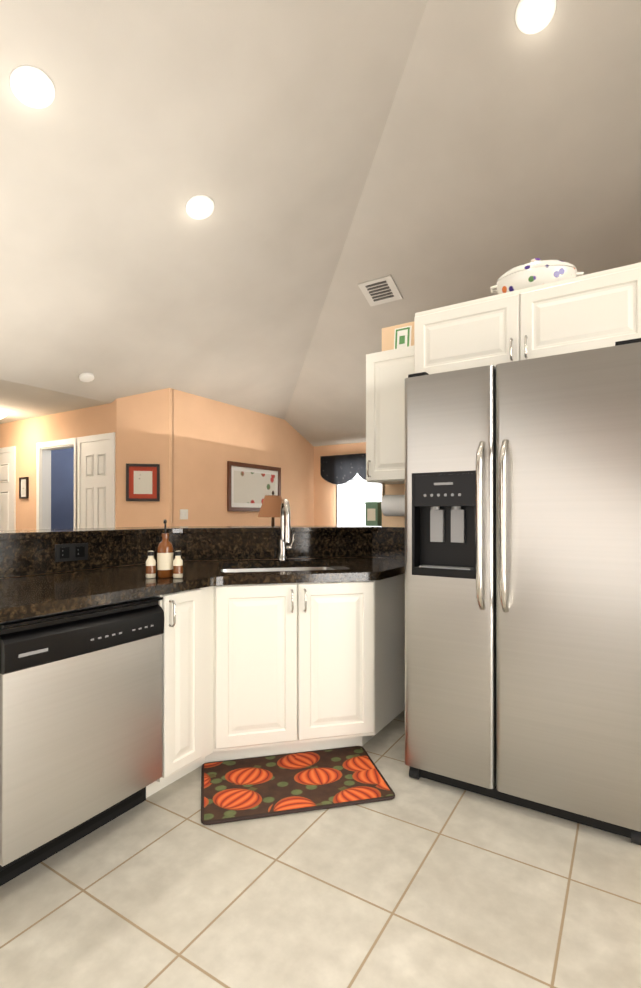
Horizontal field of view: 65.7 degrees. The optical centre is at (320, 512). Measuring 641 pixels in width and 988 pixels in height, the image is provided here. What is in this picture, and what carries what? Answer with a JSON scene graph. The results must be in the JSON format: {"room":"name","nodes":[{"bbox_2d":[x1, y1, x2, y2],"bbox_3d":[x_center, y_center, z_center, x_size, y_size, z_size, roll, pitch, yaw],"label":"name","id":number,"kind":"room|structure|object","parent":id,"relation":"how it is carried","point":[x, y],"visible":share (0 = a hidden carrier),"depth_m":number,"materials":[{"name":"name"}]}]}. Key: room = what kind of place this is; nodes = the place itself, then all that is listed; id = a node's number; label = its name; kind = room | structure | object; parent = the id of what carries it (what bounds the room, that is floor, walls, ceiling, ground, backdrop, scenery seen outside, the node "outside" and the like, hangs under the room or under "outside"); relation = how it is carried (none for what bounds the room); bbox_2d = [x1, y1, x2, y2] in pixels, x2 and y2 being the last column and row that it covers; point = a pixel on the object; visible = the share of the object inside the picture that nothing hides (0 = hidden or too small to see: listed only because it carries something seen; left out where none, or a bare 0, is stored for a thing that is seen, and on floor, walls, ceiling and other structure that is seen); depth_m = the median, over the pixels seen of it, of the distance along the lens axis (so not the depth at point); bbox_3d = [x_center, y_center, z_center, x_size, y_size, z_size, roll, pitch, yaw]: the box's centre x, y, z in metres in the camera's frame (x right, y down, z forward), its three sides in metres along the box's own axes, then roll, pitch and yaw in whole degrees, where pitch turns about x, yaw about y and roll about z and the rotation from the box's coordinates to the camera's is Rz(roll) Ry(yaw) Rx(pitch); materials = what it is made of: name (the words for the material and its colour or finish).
{"room":"kitchen","nodes":[
{"label":"kitchen","id":0,"kind":"room"},
{"bbox_2d":[0,557,354,578],"bbox_3d":[-1.094,0.654,1.981,1.039,1.065,3.990,0,0,32],"label":"wall","id":1,"kind":"structure","parent":0,"point":[156,562],"depth_m":2.98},
{"bbox_2d":[0,322,413,529],"bbox_3d":[-0.455,-1.813,2.069,16.200,6.000,12.200,0,0,32],"label":"wall","id":2,"kind":"structure","parent":0,"point":[191,444],"depth_m":6.28,"materials":[{"name":"paint"}]},
{"bbox_2d":[19,477,28,498],"bbox_3d":[-3.924,-0.328,6.559,0.190,0.280,0.025,0,0,32],"label":"framed picture","id":3,"kind":"object","parent":2,"relation":"attached to","point":[23,487],"visible":1,"depth_m":6.55,"materials":[{"name":"black"}]},
{"bbox_2d":[0,432,114,529],"bbox_3d":[-3.125,0.157,8.077,4.912,2.100,3.545,0,0,32],"label":"door frame","id":4,"kind":"structure","parent":2,"relation":"attached to","point":[94,481],"depth_m":5.91,"materials":[{"name":"paint"},{"name":"wood"}]},
{"bbox_2d":[126,463,159,500],"bbox_3d":[-2.007,-0.341,5.608,0.360,0.420,0.025,0,0,-13],"label":"picture frame","id":5,"kind":"object","parent":2,"relation":"attached to","point":[142,482],"visible":0.98,"depth_m":5.61,"materials":[{"name":"black"}]},
{"bbox_2d":[180,509,187,518],"bbox_3d":[-1.614,0.020,5.869,0.010,0.120,0.120,0,0,32],"label":"switch plate","id":6,"kind":"object","parent":2,"relation":"attached to","point":[183,513],"visible":1,"depth_m":5.87,"materials":[{"name":"white plastic"}]},
{"bbox_2d":[0,526,404,540],"bbox_3d":[-1.016,0.105,1.935,1.691,0.032,3.990,0,0,32],"label":"bar","id":7,"kind":"object","parent":2,"relation":"on","point":[49,533],"visible":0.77,"depth_m":2.94,"materials":[{"name":"stone"}]},
{"bbox_2d":[365,502,381,525],"bbox_3d":[0.360,0.009,3.316,0.094,0.160,0.094,0,0,32],"label":"tin","id":8,"kind":"object","parent":7,"relation":"on","point":[373,513],"visible":0.94,"depth_m":3.28,"materials":[{"name":"green"}]},
{"bbox_2d":[0,532,404,577],"bbox_3d":[-0.896,0.204,1.782,1.325,0.166,3.858,0,0,32],"label":"backsplash","id":9,"kind":"structure","parent":2,"relation":"attached to","point":[27,557],"depth_m":3.02,"materials":[{"name":"stone"}]},
{"bbox_2d":[55,543,87,561],"bbox_3d":[-1.230,0.196,2.455,0.008,0.085,0.170,0,0,32],"label":"electrical outlet","id":10,"kind":"object","parent":9,"relation":"attached to","point":[71,552],"visible":1,"depth_m":2.45,"materials":[{"name":"black plastic"}]},
{"bbox_2d":[227,461,280,511],"bbox_3d":[-0.909,-0.346,6.986,0.025,0.660,1.150,0,0,32],"label":"picture frame","id":11,"kind":"object","parent":2,"relation":"attached to","point":[250,487],"visible":0.85,"depth_m":6.87,"materials":[{"name":"brown wood"}]},
{"bbox_2d":[320,453,371,483],"bbox_3d":[0.881,-0.689,7.622,2.040,0.470,0.084,0,0,32],"label":"valance curtain","id":12,"kind":"object","parent":2,"relation":"attached to","point":[338,469],"visible":0.44,"depth_m":7.93,"materials":[{"name":"fabric"}]},
{"bbox_2d":[336,473,380,525],"bbox_3d":[0.922,-0.209,7.687,1.560,1.290,0.145,0,0,32],"label":"window","id":13,"kind":"structure","parent":2,"relation":"in","point":[355,493],"depth_m":7.95,"materials":[{"name":"white glass"}]},
{"bbox_2d":[366,345,413,483],"bbox_3d":[0.513,-0.564,2.966,0.401,0.761,0.359,0,0,32],"label":"upper cabinet","id":14,"kind":"object","parent":2,"relation":"attached to","point":[388,372],"visible":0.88,"depth_m":2.88,"materials":[{"name":"white paint"}]},
{"bbox_2d":[381,483,404,515],"bbox_3d":[0.520,-0.081,2.987,0.320,0.204,0.130,0,0,32],"label":"paper towel","id":15,"kind":"object","parent":14,"relation":"attached to","point":[392,505],"visible":0.44,"depth_m":2.98,"materials":[{"name":"white paper"}]},
{"bbox_2d":[394,326,411,348],"bbox_3d":[0.500,-1.028,2.982,0.105,0.165,0.063,0,0,32],"label":"tile plaque","id":16,"kind":"object","parent":14,"relation":"on","point":[402,337],"visible":0.69,"depth_m":2.96,"materials":[{"name":"white"}]},
{"bbox_2d":[414,262,640,373],"bbox_3d":[1.046,-0.845,2.482,1.010,0.347,0.619,0,0,32],"label":"upper cabinet","id":17,"kind":"object","parent":2,"relation":"attached to","point":[600,309],"visible":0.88,"depth_m":2.22,"materials":[{"name":"white paint"}]},
{"bbox_2d":[491,258,583,293],"bbox_3d":[1.023,-1.114,2.360,0.406,0.188,0.239,0,0,32],"label":"covered dish","id":18,"kind":"object","parent":17,"relation":"on","point":[535,272],"visible":0.65,"depth_m":2.27,"materials":[{"name":"ceramic"}]},
{"bbox_2d":[0,710,640,987],"bbox_3d":[-0.455,1.247,2.058,16.200,0.120,12.200,0,0,32],"label":"floor","id":19,"kind":"structure","parent":0,"point":[420,882],"depth_m":1.52,"materials":[{"name":"tile"}]},
{"bbox_2d":[0,596,163,885],"bbox_3d":[-1.040,0.761,1.892,0.604,0.846,0.599,0,0,32],"label":"dishwasher","id":20,"kind":"object","parent":19,"relation":"on","point":[80,723],"visible":0.94,"depth_m":1.68,"materials":[{"name":"grey metal"}]},
{"bbox_2d":[206,580,381,762],"bbox_3d":[-0.113,0.759,2.366,0.566,0.856,0.566,0,0,32],"label":"base cabinet","id":21,"kind":"object","parent":19,"relation":"on","point":[306,626],"depth_m":2.35,"materials":[{"name":"white paint"}]},
{"bbox_2d":[0,557,404,621],"bbox_3d":[-0.887,0.413,1.774,1.306,0.250,3.855,0,0,32],"label":"countertop","id":22,"kind":"structure","parent":21,"relation":"on","point":[22,597],"depth_m":2.24,"materials":[{"name":"stone"}]},
{"bbox_2d":[146,551,155,577],"bbox_3d":[-0.751,0.229,2.195,0.043,0.120,0.043,0,0,32],"label":"bottle","id":23,"kind":"object","parent":22,"relation":"on","point":[150,566],"visible":1,"depth_m":2.18,"materials":[{"name":"beige ceramic"}]},
{"bbox_2d":[157,519,172,577],"bbox_3d":[-0.695,0.159,2.221,0.073,0.259,0.073,0,0,32],"label":"bottle","id":24,"kind":"object","parent":22,"relation":"on","point":[165,558],"visible":1,"depth_m":2.20,"materials":[{"name":"brown glass"}]},
{"bbox_2d":[173,551,182,577],"bbox_3d":[-0.631,0.229,2.196,0.043,0.120,0.043,0,0,32],"label":"bottle","id":25,"kind":"object","parent":22,"relation":"on","point":[178,567],"visible":1,"depth_m":2.18,"materials":[{"name":"beige ceramic"}]},
{"bbox_2d":[277,499,294,560],"bbox_3d":[-0.207,0.103,2.982,0.185,0.376,0.207,0,0,32],"label":"faucet","id":26,"kind":"object","parent":22,"relation":"on","point":[285,534],"visible":1,"depth_m":3.03,"materials":[{"name":"silver metal"}]},
{"bbox_2d":[201,746,394,824],"bbox_3d":[-0.120,1.180,2.190,0.790,0.012,0.470,0,0,-13],"label":"kitchen mat","id":27,"kind":"object","parent":19,"relation":"on","point":[234,790],"visible":1,"depth_m":2.14,"materials":[{"name":"multicoloured fabric"}]},
{"bbox_2d":[405,338,640,844],"bbox_3d":[0.958,0.287,2.288,0.910,1.799,0.922,0,0,32],"label":"fridge","id":28,"kind":"object","parent":19,"relation":"on","point":[522,583],"visible":1,"depth_m":1.92,"materials":[{"name":"grey metal"}]},
{"bbox_3d":[-0.383,0.823,3.993,0.560,0.739,0.560,0,0,32],"label":"side table","id":29,"kind":"object","parent":19,"relation":"on","visible":0},
{"bbox_2d":[258,491,281,525],"bbox_3d":[-0.383,0.138,3.996,0.250,0.630,0.250,0,0,32],"label":"table lamp","id":30,"kind":"object","parent":29,"relation":"on","point":[271,506],"visible":0.4,"depth_m":3.92,"materials":[{"name":"orange fabric"}]},
{"bbox_2d":[0,0,640,445],"bbox_3d":[-0.455,-2.246,2.070,16.200,2.238,12.200,0,0,32],"label":"ceiling","id":31,"kind":"structure","parent":0,"point":[326,156],"depth_m":3.41,"materials":[{"name":"paint"}]},
{"bbox_2d":[0,410,6,418],"bbox_3d":[-4.019,-1.188,6.049,0.340,0.100,0.340,0,0,32],"label":"dome light","id":32,"kind":"object","parent":31,"relation":"attached to","point":[3,414],"visible":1,"depth_m":6.04,"materials":[{"name":"white glass"}]},
{"bbox_2d":[9,65,54,108],"bbox_3d":[-1.469,-2.168,2.531,0.192,0.078,0.206,0,0,32],"label":"ceiling spotlight","id":33,"kind":"object","parent":31,"relation":"attached to","point":[32,86],"visible":1,"depth_m":2.52,"materials":[{"name":"white"}]},
{"bbox_2d":[79,373,93,381],"bbox_3d":[-2.353,-1.359,4.990,0.139,0.076,0.140,0,0,32],"label":"smoke detector","id":34,"kind":"object","parent":31,"relation":"attached to","point":[86,377],"visible":0.96,"depth_m":4.96,"materials":[{"name":"white plastic"}]},
{"bbox_2d":[185,195,213,219],"bbox_3d":[-0.855,-2.165,3.519,0.192,0.078,0.206,0,0,32],"label":"ceiling spotlight","id":35,"kind":"object","parent":31,"relation":"attached to","point":[198,207],"visible":1,"depth_m":3.51,"materials":[{"name":"white"}]},
{"bbox_2d":[358,275,402,305],"bbox_3d":[0.575,-2.125,4.761,0.340,0.119,0.284,0,0,32],"label":"ceiling vent","id":36,"kind":"object","parent":31,"relation":"in","point":[381,290],"visible":1,"depth_m":4.75,"materials":[{"name":"silver metal"}]},
{"bbox_2d":[515,0,556,33],"bbox_3d":[1.157,-2.701,2.670,0.206,0.078,0.192,0,0,32],"label":"ceiling spotlight","id":37,"kind":"object","parent":31,"relation":"attached to","point":[533,16],"visible":1,"depth_m":2.68,"materials":[{"name":"white"}]}
]}

